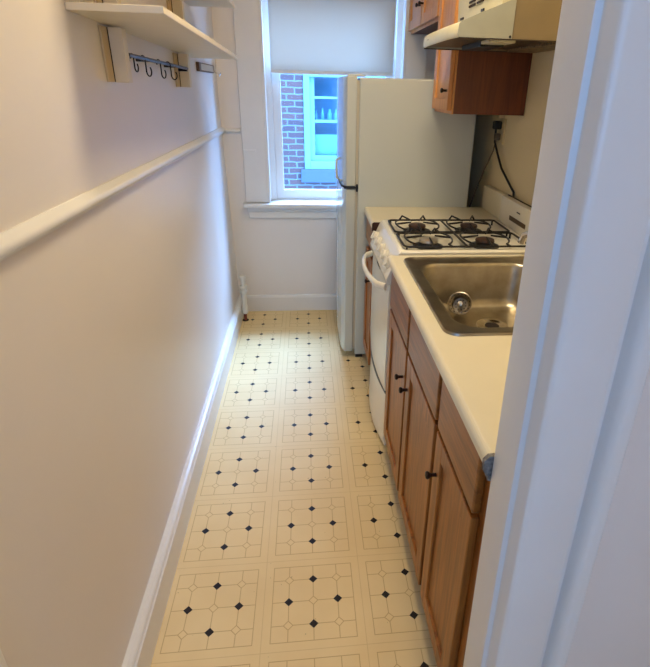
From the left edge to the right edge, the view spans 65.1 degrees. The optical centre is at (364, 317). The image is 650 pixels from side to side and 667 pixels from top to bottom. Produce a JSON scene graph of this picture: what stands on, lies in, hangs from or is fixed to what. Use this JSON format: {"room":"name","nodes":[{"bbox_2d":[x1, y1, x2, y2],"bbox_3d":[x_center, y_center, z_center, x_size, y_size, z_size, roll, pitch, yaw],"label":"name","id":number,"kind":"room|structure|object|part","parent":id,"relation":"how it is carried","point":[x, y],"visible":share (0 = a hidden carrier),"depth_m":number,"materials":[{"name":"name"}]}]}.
{"room":"kitchen","nodes":[
{"label":"kitchen","id":0,"kind":"room"},
{"bbox_2d":[0,0,238,666],"bbox_3d":[-0.793,-0.669,1.889,0.178,2.550,3.040,-1,24,-6],"label":"wall","id":1,"kind":"structure","parent":0,"point":[115,321],"depth_m":1.19,"materials":[{"name":"paint"}]},
{"bbox_2d":[0,127,224,261],"bbox_3d":[-0.716,-0.568,1.833,0.026,0.040,2.840,-1,24,-6],"label":"trim","id":2,"kind":"structure","parent":1,"relation":"attached to","point":[18,237],"depth_m":1.12,"materials":[{"name":"white paint"}]},
{"bbox_2d":[94,0,132,82],"bbox_3d":[-0.651,-0.865,1.283,0.043,0.488,0.125,-1,24,-6],"label":"shelf bracket","id":3,"kind":"object","parent":1,"relation":"attached to","point":[113,40],"visible":0.68,"depth_m":1.33,"materials":[{"name":"paint"}]},
{"bbox_2d":[64,1,236,59],"bbox_3d":[-0.618,-0.938,1.718,0.207,0.048,1.335,-1,24,-6],"label":"wall shelf","id":4,"kind":"object","parent":1,"relation":"attached to","point":[155,24],"visible":1,"depth_m":1.32,"materials":[{"name":"paint"}]},
{"bbox_2d":[129,53,187,70],"bbox_3d":[-0.697,-0.860,1.715,0.045,0.027,0.757,-1,24,-6],"label":"hook rail","id":5,"kind":"object","parent":1,"relation":"attached to","point":[138,58],"visible":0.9,"depth_m":1.62,"materials":[{"name":"metal"}]},
{"bbox_2d":[130,57,138,71],"bbox_3d":[-0.643,-0.713,1.418,0.004,0.048,0.045,2,24,1],"label":"s-hook","id":6,"kind":"object","parent":5,"relation":"hanging from","point":[130,57],"visible":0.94,"depth_m":1.42,"materials":[{"name":"black metal"}]},
{"bbox_2d":[140,55,151,76],"bbox_3d":[-0.652,-0.753,1.517,0.004,0.058,0.054,5,25,8],"label":"s-hook","id":7,"kind":"object","parent":5,"relation":"hanging from","point":[141,55],"visible":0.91,"depth_m":1.52,"materials":[{"name":"black metal"}]},
{"bbox_2d":[156,59,166,78],"bbox_3d":[-0.671,-0.823,1.677,0.004,0.058,0.054,5,25,8],"label":"s-hook","id":8,"kind":"object","parent":5,"relation":"hanging from","point":[157,59],"visible":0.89,"depth_m":1.68,"materials":[{"name":"black metal"}]},
{"bbox_2d":[165,61,177,79],"bbox_3d":[-0.681,-0.872,1.790,0.004,0.059,0.055,12,26,21],"label":"s-hook","id":9,"kind":"object","parent":5,"relation":"hanging from","point":[166,61],"visible":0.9,"depth_m":1.79,"materials":[{"name":"black metal"}]},
{"bbox_2d":[166,0,191,86],"bbox_3d":[-0.734,-1.182,1.994,0.046,0.500,0.130,-1,24,-6],"label":"shelf bracket","id":10,"kind":"object","parent":1,"relation":"attached to","point":[175,6],"visible":0.61,"depth_m":2.04,"materials":[{"name":"paint"}]},
{"bbox_2d":[122,293,243,666],"bbox_3d":[-0.727,0.470,2.311,0.056,0.130,2.830,-1,24,-6],"label":"baseboard","id":11,"kind":"structure","parent":1,"relation":"attached to","point":[144,637],"depth_m":1.73,"materials":[{"name":"white paint"}]},
{"bbox_2d":[196,62,220,76],"bbox_3d":[-0.799,-1.281,2.620,0.055,0.058,0.430,-1,24,-6],"label":"key rack","id":12,"kind":"object","parent":1,"relation":"attached to","point":[202,67],"visible":1,"depth_m":2.56,"materials":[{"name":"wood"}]},
{"bbox_2d":[183,0,234,7],"bbox_3d":[-0.619,-1.137,1.678,0.203,0.016,1.403,-1,24,-6],"label":"wall shelf","id":13,"kind":"object","parent":1,"relation":"attached to","point":[201,3],"visible":1,"depth_m":2.22,"materials":[{"name":"paint"}]},
{"bbox_2d":[150,310,436,666],"bbox_3d":[-0.037,0.501,2.517,1.770,0.060,3.030,-1,24,-6],"label":"floor","id":14,"kind":"structure","parent":0,"point":[296,552],"depth_m":1.83,"materials":[{"name":"tile"}]},
{"bbox_2d":[239,275,248,320],"bbox_3d":[-0.807,-0.132,3.403,0.050,0.324,0.050,-1,24,-6],"label":"pipe stub","id":15,"kind":"object","parent":14,"relation":"on","point":[243,287],"visible":1,"depth_m":3.38,"materials":[{"name":"white metal"}]},
{"bbox_2d":[363,219,372,364],"bbox_3d":[0.323,-0.091,2.727,0.678,0.866,0.289,-1,24,-6],"label":"base cabinet","id":16,"kind":"object","parent":14,"relation":"on","point":[369,261],"visible":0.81,"depth_m":2.68,"materials":[{"name":"brown wood"}]},
{"bbox_3d":[0.033,-0.420,2.544,0.019,0.110,0.260,-1,24,-6],"label":"drawer","id":17,"kind":"part","parent":16,"relation":"part of","materials":[{"name":"brown wood"}]},
{"bbox_2d":[364,185,507,230],"bbox_3d":[0.345,-0.549,2.524,0.661,0.176,0.319,-1,24,-6],"label":"countertop","id":18,"kind":"structure","parent":16,"relation":"on","point":[491,202],"depth_m":2.55,"materials":[{"name":"beige laminate"}]},
{"bbox_2d":[335,74,475,356],"bbox_3d":[0.162,-0.593,3.026,0.696,1.525,0.679,-1,24,-6],"label":"refrigerator","id":19,"kind":"object","parent":14,"relation":"on","point":[394,149],"visible":0.68,"depth_m":2.58,"materials":[{"name":"metal"}]},
{"bbox_3d":[-0.136,-0.784,2.673,0.032,0.123,0.056,-5,25,-14],"label":"door handle","id":20,"kind":"part","parent":19,"relation":"part of","materials":[{"name":"plastic"}]},
{"bbox_3d":[-0.129,-0.369,3.099,0.069,0.942,0.670,-1,24,-6],"label":"door","id":21,"kind":"part","parent":19,"relation":"part of","materials":[{"name":"metal"}]},
{"bbox_3d":[-0.109,-1.044,2.794,0.069,0.511,0.670,-1,24,-6],"label":"freezer door","id":22,"kind":"part","parent":19,"relation":"part of","materials":[{"name":"metal"}]},
{"bbox_2d":[383,273,490,666],"bbox_3d":[0.455,0.421,1.602,0.678,0.866,1.100,-1,24,-6],"label":"base cabinet","id":23,"kind":"object","parent":14,"relation":"on","point":[442,486],"visible":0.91,"depth_m":1.30,"materials":[{"name":"brown wood"}]},
{"bbox_3d":[0.118,0.301,1.904,0.019,0.582,0.350,-1,24,-6],"label":"door","id":24,"kind":"part","parent":23,"relation":"part of","materials":[{"name":"brown wood"}]},
{"bbox_3d":[0.114,0.197,1.694,0.029,0.021,0.021,-1,24,-6],"label":"knob","id":25,"kind":"part","parent":23,"relation":"part of","materials":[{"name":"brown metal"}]},
{"bbox_3d":[0.128,-0.042,1.750,0.019,0.146,0.350,-1,24,-6],"label":"drawer","id":26,"kind":"part","parent":23,"relation":"part of","materials":[{"name":"brown wood"}]},
{"bbox_3d":[0.123,0.231,1.620,0.029,0.021,0.021,-1,24,-6],"label":"knob","id":27,"kind":"part","parent":23,"relation":"part of","materials":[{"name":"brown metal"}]},
{"bbox_3d":[0.159,0.458,1.559,0.019,0.582,0.366,-1,24,-6],"label":"door","id":28,"kind":"part","parent":23,"relation":"part of","materials":[{"name":"brown wood"}]},
{"bbox_3d":[0.168,0.116,1.404,0.019,0.146,0.366,-1,24,-6],"label":"drawer","id":29,"kind":"part","parent":23,"relation":"part of","materials":[{"name":"brown wood"}]},
{"bbox_3d":[0.165,0.392,1.265,0.029,0.021,0.021,-1,24,-6],"label":"knob","id":30,"kind":"part","parent":23,"relation":"part of","materials":[{"name":"brown metal"}]},
{"bbox_3d":[0.196,0.602,1.244,0.019,0.582,0.282,-1,24,-6],"label":"door","id":31,"kind":"part","parent":23,"relation":"part of","materials":[{"name":"brown wood"}]},
{"bbox_2d":[387,255,523,480],"bbox_3d":[0.475,-0.024,1.397,0.667,0.154,1.134,-1,24,-6],"label":"countertop","id":32,"kind":"structure","parent":23,"relation":"on","point":[473,369],"depth_m":1.15,"materials":[{"name":"beige laminate"}]},
{"bbox_2d":[404,256,523,335],"bbox_3d":[0.425,-0.018,1.623,0.515,0.172,0.642,-1,24,-6],"label":"sink","id":33,"kind":"object","parent":32,"relation":"in","point":[492,283],"visible":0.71,"depth_m":1.83,"materials":[{"name":"silver metal"}]},
{"bbox_2d":[448,292,471,314],"bbox_3d":[0.335,-0.051,1.784,0.077,0.073,0.069,-1,24,-6],"label":"strainer","id":34,"kind":"object","parent":33,"relation":"in","point":[459,303],"visible":1,"depth_m":1.79,"materials":[{"name":"silver metal"}]},
{"bbox_2d":[518,231,527,244],"bbox_3d":[0.678,-0.208,1.693,0.084,0.145,0.479,-6,25,-16],"label":"kitchen faucet","id":35,"kind":"object","parent":32,"relation":"on","point":[522,239],"visible":0.09,"depth_m":1.87,"materials":[{"name":"silver metal"}]},
{"bbox_3d":[0.206,0.259,1.089,0.019,0.146,0.282,-1,24,-6],"label":"drawer","id":36,"kind":"part","parent":23,"relation":"part of","materials":[{"name":"brown wood"}]},
{"bbox_3d":[0.177,0.380,1.554,0.020,0.766,1.093,-1,24,-6],"label":"frame","id":37,"kind":"part","parent":23,"relation":"part of","materials":[{"name":"brown wood"}]},
{"bbox_2d":[362,195,531,444],"bbox_3d":[0.338,0.005,2.315,0.713,1.030,0.510,-1,24,-6],"label":"gas range","id":38,"kind":"object","parent":14,"relation":"on","point":[406,236],"visible":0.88,"depth_m":2.15,"materials":[{"name":"white metal"}]},
{"bbox_3d":[0.029,-0.211,2.155,0.074,0.032,0.452,-1,24,-6],"label":"handle","id":39,"kind":"part","parent":38,"relation":"part of","materials":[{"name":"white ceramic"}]},
{"bbox_3d":[0.050,-0.375,2.321,0.033,0.046,0.048,-1,24,-6],"label":"knob","id":40,"kind":"part","parent":38,"relation":"part of","materials":[{"name":"white plastic"}]},
{"bbox_3d":[0.056,0.340,2.435,0.049,0.270,0.506,-1,24,-6],"label":"drawer","id":41,"kind":"part","parent":38,"relation":"part of","materials":[{"name":"white metal"}]},
{"bbox_3d":[0.061,-0.335,2.234,0.033,0.046,0.048,-1,24,-6],"label":"knob","id":42,"kind":"part","parent":38,"relation":"part of","materials":[{"name":"white plastic"}]},
{"bbox_3d":[0.068,-0.011,2.276,0.042,0.473,0.506,-1,24,-6],"label":"oven door","id":43,"kind":"part","parent":38,"relation":"part of","materials":[{"name":"white metal"}]},
{"bbox_3d":[0.071,-0.295,2.147,0.033,0.046,0.048,-1,24,-6],"label":"knob","id":44,"kind":"part","parent":38,"relation":"part of","materials":[{"name":"white plastic"}]},
{"bbox_3d":[0.081,-0.256,2.059,0.033,0.046,0.048,-1,24,-6],"label":"knob","id":45,"kind":"part","parent":38,"relation":"part of","materials":[{"name":"white plastic"}]},
{"bbox_3d":[0.085,-0.292,2.150,0.056,0.130,0.510,-1,24,-6],"label":"control panel","id":46,"kind":"part","parent":38,"relation":"part of","materials":[{"name":"white metal"}]},
{"bbox_3d":[0.229,-0.389,2.209,0.120,0.019,0.120,-1,24,-6],"label":"burner","id":47,"kind":"part","parent":38,"relation":"part of","materials":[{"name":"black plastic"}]},
{"bbox_3d":[0.251,-0.292,1.996,0.120,0.019,0.120,-1,24,-6],"label":"burner","id":48,"kind":"part","parent":38,"relation":"part of","materials":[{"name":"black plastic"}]},
{"bbox_2d":[382,219,526,254],"bbox_3d":[0.386,-0.344,2.162,0.563,0.035,0.510,-1,24,-6],"label":"cooktop","id":49,"kind":"object","parent":38,"relation":"in","point":[393,238],"depth_m":2.09,"materials":[{"name":"white metal"}]},
{"bbox_3d":[0.459,-0.393,2.234,0.120,0.019,0.120,-1,24,-6],"label":"burner","id":50,"kind":"part","parent":38,"relation":"part of","materials":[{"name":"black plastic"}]},
{"bbox_3d":[0.479,-0.296,2.021,0.120,0.019,0.120,-1,24,-6],"label":"burner","id":51,"kind":"part","parent":38,"relation":"part of","materials":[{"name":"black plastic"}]},
{"bbox_2d":[211,0,435,294],"bbox_3d":[-0.228,-1.269,3.252,1.620,2.550,0.200,-1,24,-6],"label":"wall","id":52,"kind":"structure","parent":0,"point":[274,255],"depth_m":3.43,"materials":[{"name":"paint"}]},
{"bbox_2d":[223,128,240,133],"bbox_3d":[-0.819,-1.147,3.115,0.113,0.030,0.022,-1,24,-6],"label":"trim","id":53,"kind":"structure","parent":52,"relation":"attached to","point":[227,130],"depth_m":3.11,"materials":[{"name":"white paint"}]},
{"bbox_2d":[246,294,335,310],"bbox_3d":[-0.174,-0.118,3.661,1.390,0.118,0.020,-1,24,-6],"label":"baseboard","id":54,"kind":"structure","parent":52,"relation":"attached to","point":[272,302],"depth_m":3.61,"materials":[{"name":"white paint"}]},
{"bbox_2d":[232,0,426,217],"bbox_3d":[-0.196,-1.393,3.165,1.170,1.512,0.262,-1,24,-6],"label":"window","id":55,"kind":"structure","parent":52,"relation":"in","point":[259,89],"depth_m":3.11,"materials":[{"name":"white paint"}]},
{"bbox_3d":[-0.214,-0.786,3.439,1.170,0.033,0.262,-1,24,-6],"label":"sill","id":56,"kind":"part","parent":55,"relation":"part of","materials":[{"name":"white paint"}]},
{"bbox_2d":[268,0,395,76],"bbox_3d":[-0.177,-1.691,2.979,0.756,0.478,0.040,-1,24,-6],"label":"roller shade","id":57,"kind":"object","parent":55,"relation":"attached to","point":[316,37],"visible":1,"depth_m":2.98,"materials":[{"name":"fabric"}]},
{"bbox_3d":[-0.202,-1.215,3.297,0.762,0.865,0.032,-1,24,-6],"label":"sash","id":58,"kind":"part","parent":55,"relation":"part of","materials":[{"name":"white paint"}]},
{"bbox_2d":[466,50,554,206],"bbox_3d":[0.787,-0.707,2.072,0.120,2.550,3.015,-1,24,-6],"label":"wall","id":59,"kind":"structure","parent":0,"point":[519,153],"depth_m":2.31,"materials":[{"name":"beige paint"}]},
{"bbox_2d":[408,0,439,34],"bbox_3d":[0.458,-1.700,2.603,0.374,0.375,0.748,-1,24,-6],"label":"upper cabinet","id":60,"kind":"object","parent":59,"relation":"attached to","point":[423,14],"visible":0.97,"depth_m":2.65,"materials":[{"name":"brown wood"}]},
{"bbox_3d":[0.291,-1.774,2.756,0.019,0.350,0.352,-1,24,-6],"label":"door","id":61,"kind":"part","parent":60,"relation":"part of","materials":[{"name":"brown wood"}]},
{"bbox_3d":[0.323,-1.697,2.588,0.006,0.375,0.748,-1,24,-6],"label":"frame","id":62,"kind":"part","parent":60,"relation":"part of","materials":[{"name":"brown wood"}]},
{"bbox_3d":[0.330,-1.623,2.425,0.019,0.350,0.360,-1,24,-6],"label":"door","id":63,"kind":"part","parent":60,"relation":"part of","materials":[{"name":"brown wood"}]},
{"bbox_2d":[432,0,532,115],"bbox_3d":[0.510,-1.301,2.201,0.374,0.767,0.317,-1,24,-6],"label":"upper cabinet","id":64,"kind":"object","parent":59,"relation":"attached to","point":[465,82],"visible":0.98,"depth_m":2.17,"materials":[{"name":"brown wood"}]},
{"bbox_3d":[0.362,-1.300,2.187,0.019,0.742,0.288,-1,24,-6],"label":"door","id":65,"kind":"part","parent":64,"relation":"part of","materials":[{"name":"brown wood"}]},
{"bbox_3d":[0.375,-1.299,2.187,0.006,0.767,0.317,-1,24,-6],"label":"frame","id":66,"kind":"part","parent":64,"relation":"part of","materials":[{"name":"brown wood"}]},
{"bbox_2d":[469,133,500,206],"bbox_3d":[0.611,-0.369,2.830,0.028,1.262,0.218,-6,25,-16],"label":"power cord","id":67,"kind":"object","parent":59,"relation":"attached to","point":[497,135],"visible":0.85,"depth_m":2.59,"materials":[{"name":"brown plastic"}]},
{"bbox_2d":[482,185,507,218],"bbox_3d":[0.658,-0.580,2.544,0.032,0.120,0.309,-1,24,-6],"label":"backsplash","id":68,"kind":"structure","parent":59,"relation":"attached to","point":[491,202],"depth_m":2.54,"materials":[{"name":"beige laminate"}]},
{"bbox_2d":[497,115,506,143],"bbox_3d":[0.663,-0.925,2.474,0.030,0.141,0.070,-1,24,-6],"label":"wall outlet","id":69,"kind":"object","parent":59,"relation":"attached to","point":[502,130],"visible":0.88,"depth_m":2.46,"materials":[{"name":"beige plastic"}]},
{"bbox_2d":[492,121,514,196],"bbox_3d":[0.662,-0.703,2.436,0.036,0.438,0.318,-2,25,-7],"label":"power cord","id":70,"kind":"object","parent":69,"relation":"attached to","point":[496,124],"visible":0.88,"depth_m":2.46,"materials":[{"name":"black plastic"}]},
{"bbox_3d":[0.580,-1.330,1.734,0.335,0.326,0.532,-1,24,-6],"label":"upper cabinet","id":71,"kind":"object","parent":59,"relation":"attached to","visible":0},
{"bbox_2d":[423,0,561,52],"bbox_3d":[0.499,-1.086,1.832,0.482,0.204,0.523,-1,24,-6],"label":"range hood","id":72,"kind":"object","parent":71,"relation":"attached to","point":[515,26],"visible":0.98,"depth_m":1.63,"materials":[{"name":"beige metal"}]},
{"bbox_3d":[0.331,-1.160,2.064,0.179,0.114,0.006,-1,24,-6],"label":"panel","id":73,"kind":"part","parent":72,"relation":"part of","materials":[{"name":"metal"}]},
{"bbox_3d":[0.386,-0.947,1.599,0.179,0.114,0.006,-1,24,-6],"label":"panel","id":74,"kind":"part","parent":72,"relation":"part of","materials":[{"name":"metal"}]},
{"bbox_3d":[0.566,-1.198,2.072,0.291,0.192,0.005,-1,24,-6],"label":"panel","id":75,"kind":"part","parent":72,"relation":"part of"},
{"bbox_3d":[0.621,-0.988,1.610,0.291,0.192,0.005,-1,24,-6],"label":"panel","id":76,"kind":"part","parent":72,"relation":"part of","materials":[{"name":"beige metal"}]},
{"bbox_2d":[484,368,649,666],"bbox_3d":[-0.144,-0.078,0.624,3.470,2.550,0.075,-1,24,-6],"label":"wall","id":77,"kind":"structure","parent":0,"point":[613,627],"depth_m":0.90,"materials":[{"name":"paint"}]},
{"bbox_2d":[0,649,7,666],"bbox_3d":[-0.605,0.156,0.585,0.137,2.130,0.040,-1,24,-6],"label":"trim","id":78,"kind":"structure","parent":77,"relation":"attached to","point":[3,663],"depth_m":0.77,"materials":[{"name":"white paint"}]},
{"bbox_2d":[463,0,649,666],"bbox_3d":[0.300,0.111,0.742,0.175,2.130,0.120,-1,24,-6],"label":"trim","id":79,"kind":"structure","parent":77,"relation":"attached to","point":[579,362],"depth_m":0.67,"materials":[{"name":"white paint"}]},
{"label":"outside","id":80,"kind":"structure","parent":0,"visible":0},
{"bbox_2d":[280,73,384,188],"bbox_3d":[-0.578,-3.000,6.511,9.000,9.000,0.700,-1,24,-6],"label":"house","id":81,"kind":"structure","parent":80,"point":[309,143],"depth_m":6.59,"materials":[{"name":"brick"}]},
{"bbox_3d":[-0.158,-1.895,6.760,1.355,0.165,0.150,-1,24,-6],"label":"stone sill","id":82,"kind":"part","parent":81,"relation":"part of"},
{"bbox_2d":[315,134,336,154],"bbox_3d":[-0.161,-2.256,6.725,1.095,0.320,0.005,-1,24,-6],"label":"shade","id":83,"kind":"object","parent":81,"relation":"hanging from","point":[324,144],"depth_m":6.67,"materials":[{"name":"grey fabric"}]},
{"bbox_2d":[328,109,331,119],"bbox_3d":[-0.449,-2.630,6.573,0.056,0.140,0.056,-1,24,-6],"label":"bottle","id":84,"kind":"object","parent":81,"relation":"on","point":[329,112],"visible":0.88,"depth_m":6.55,"materials":[{"name":"blue"}]}
]}

